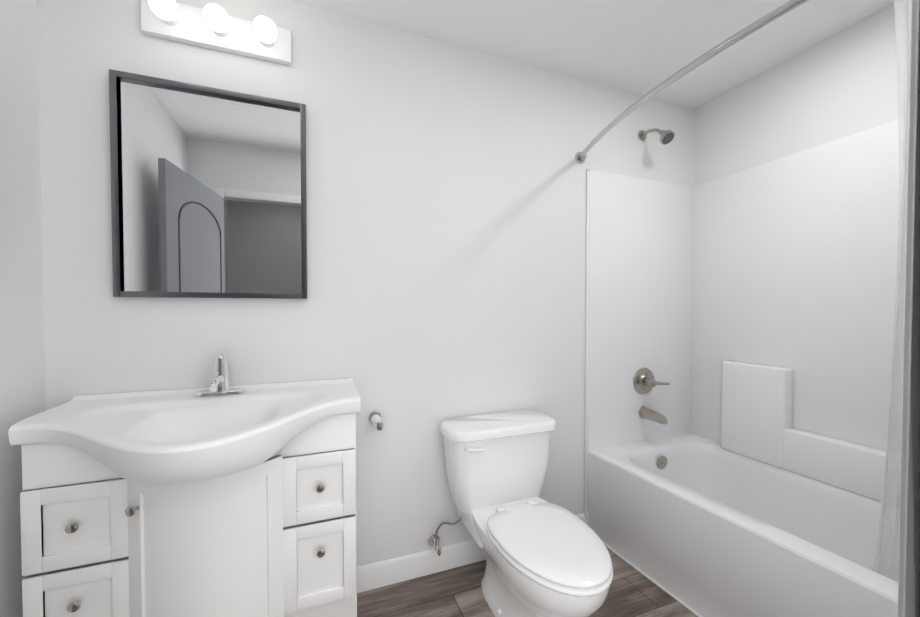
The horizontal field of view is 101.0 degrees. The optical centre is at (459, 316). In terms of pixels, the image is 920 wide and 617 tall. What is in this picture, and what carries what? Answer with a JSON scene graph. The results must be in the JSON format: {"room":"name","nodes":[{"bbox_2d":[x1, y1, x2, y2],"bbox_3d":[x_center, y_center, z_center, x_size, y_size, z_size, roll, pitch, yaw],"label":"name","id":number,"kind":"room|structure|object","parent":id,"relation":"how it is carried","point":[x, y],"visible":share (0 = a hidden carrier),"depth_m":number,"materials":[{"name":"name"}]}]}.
{"room":"bathroom","nodes":[
{"label":"bathroom","id":0,"kind":"room"},
{"bbox_2d":[0,0,45,616],"bbox_3d":[-0.915,0.000,-0.106,0.100,2.460,2.900,0,1,-21],"label":"wall","id":1,"kind":"structure","parent":0,"point":[22,375],"depth_m":1.15,"materials":[{"name":"white paint"}]},
{"bbox_2d":[37,0,693,592],"bbox_3d":[0.009,-0.040,1.849,3.230,2.460,0.115,0,1,-21],"label":"wall","id":2,"kind":"structure","parent":0,"point":[445,230],"depth_m":1.68,"materials":[{"name":"white paint"}]},
{"bbox_2d":[109,69,306,298],"bbox_3d":[-0.911,-0.459,1.423,0.621,0.775,0.030,0,1,-21],"label":"mirror","id":3,"kind":"object","parent":2,"relation":"attached to","point":[208,193],"visible":1,"depth_m":1.41,"materials":[{"name":"grey mirror"}]},
{"bbox_2d":[141,0,291,65],"bbox_3d":[-0.875,-1.063,1.371,0.480,0.125,0.129,0,1,-21],"label":"sconce","id":4,"kind":"object","parent":2,"relation":"attached to","point":[214,26],"visible":1,"depth_m":1.38,"materials":[{"name":"white glass"}]},
{"bbox_2d":[369,411,384,430],"bbox_3d":[-0.350,0.443,1.602,0.054,0.054,0.134,0,1,-21],"label":"toilet paper holder","id":5,"kind":"object","parent":2,"relation":"attached to","point":[376,421],"visible":1,"depth_m":1.56,"materials":[{"name":"silver metal"}]},
{"bbox_2d":[357,547,697,616],"bbox_3d":[0.545,1.243,0.482,3.230,0.050,3.100,0,1,-21],"label":"floor","id":6,"kind":"structure","parent":0,"point":[457,592],"depth_m":1.61,"materials":[{"name":"brown wood"}]},
{"bbox_2d":[8,350,360,616],"bbox_3d":[-0.788,0.666,1.205,0.918,1.074,0.568,0,1,-21],"label":"bathroom vanity","id":7,"kind":"object","parent":6,"relation":"on","point":[220,496],"visible":1,"depth_m":1.12,"materials":[{"name":"white paint"}]},
{"bbox_2d":[196,350,245,396],"bbox_3d":[-0.857,0.204,1.345,0.156,0.154,0.173,0,1,-21],"label":"faucet","id":8,"kind":"object","parent":7,"relation":"on","point":[219,385],"depth_m":1.36,"materials":[{"name":"silver metal"}]},
{"bbox_2d":[428,410,612,616],"bbox_3d":[0.259,0.840,1.499,0.578,0.715,0.779,0,1,-21],"label":"toilet","id":9,"kind":"object","parent":6,"relation":"on","point":[544,558],"visible":1,"depth_m":1.53,"materials":[{"name":"white ceramic"}]},
{"bbox_2d":[584,120,898,616],"bbox_3d":[1.348,0.072,1.455,0.808,2.259,1.615,0,1,-21],"label":"bathtub","id":10,"kind":"object","parent":6,"relation":"on","point":[739,330],"visible":0.88,"depth_m":1.84,"materials":[{"name":"white plastic"}]},
{"bbox_2d":[290,0,893,107],"bbox_3d":[0.545,-1.266,0.431,3.230,0.050,3.100,0,1,-21],"label":"ceiling","id":11,"kind":"structure","parent":0,"point":[643,47],"depth_m":1.68,"materials":[{"name":"white paint"}]},
{"bbox_2d":[693,3,897,185],"bbox_3d":[1.790,-0.034,1.578,0.100,2.460,1.700,0,1,-21],"label":"wall","id":12,"kind":"structure","parent":0,"point":[840,84],"depth_m":1.80,"materials":[{"name":"white paint"}]},
{"bbox_3d":[1.110,-0.011,0.449,1.980,2.460,0.080,0,1,-21],"label":"wall","id":13,"kind":"structure","parent":0,"visible":0},
{"bbox_2d":[575,0,809,163],"bbox_3d":[0.869,-0.834,1.250,0.200,0.064,1.627,0,1,-21],"label":"curtain rod","id":14,"kind":"object","parent":13,"relation":"attached to","point":[761,22],"visible":1,"depth_m":1.23,"materials":[{"name":"silver metal"}]},
{"bbox_2d":[872,0,911,581],"bbox_3d":[1.211,0.089,0.907,0.299,1.890,0.556,1,2,43],"label":"curtain","id":15,"kind":"object","parent":14,"relation":"hanging from","point":[886,561],"visible":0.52,"depth_m":1.00,"materials":[{"name":"fabric"}]},
{"bbox_3d":[-0.196,-1.031,-0.075,0.820,0.400,0.080,0,1,-21],"label":"wall","id":16,"kind":"structure","parent":0,"visible":0},
{"bbox_2d":[897,0,919,616],"bbox_3d":[-0.213,0.168,-0.006,0.940,2.120,0.014,0,1,-21],"label":"door frame","id":17,"kind":"structure","parent":16,"relation":"attached to","point":[908,605],"depth_m":0.14,"materials":[{"name":"white paint"}]}
]}

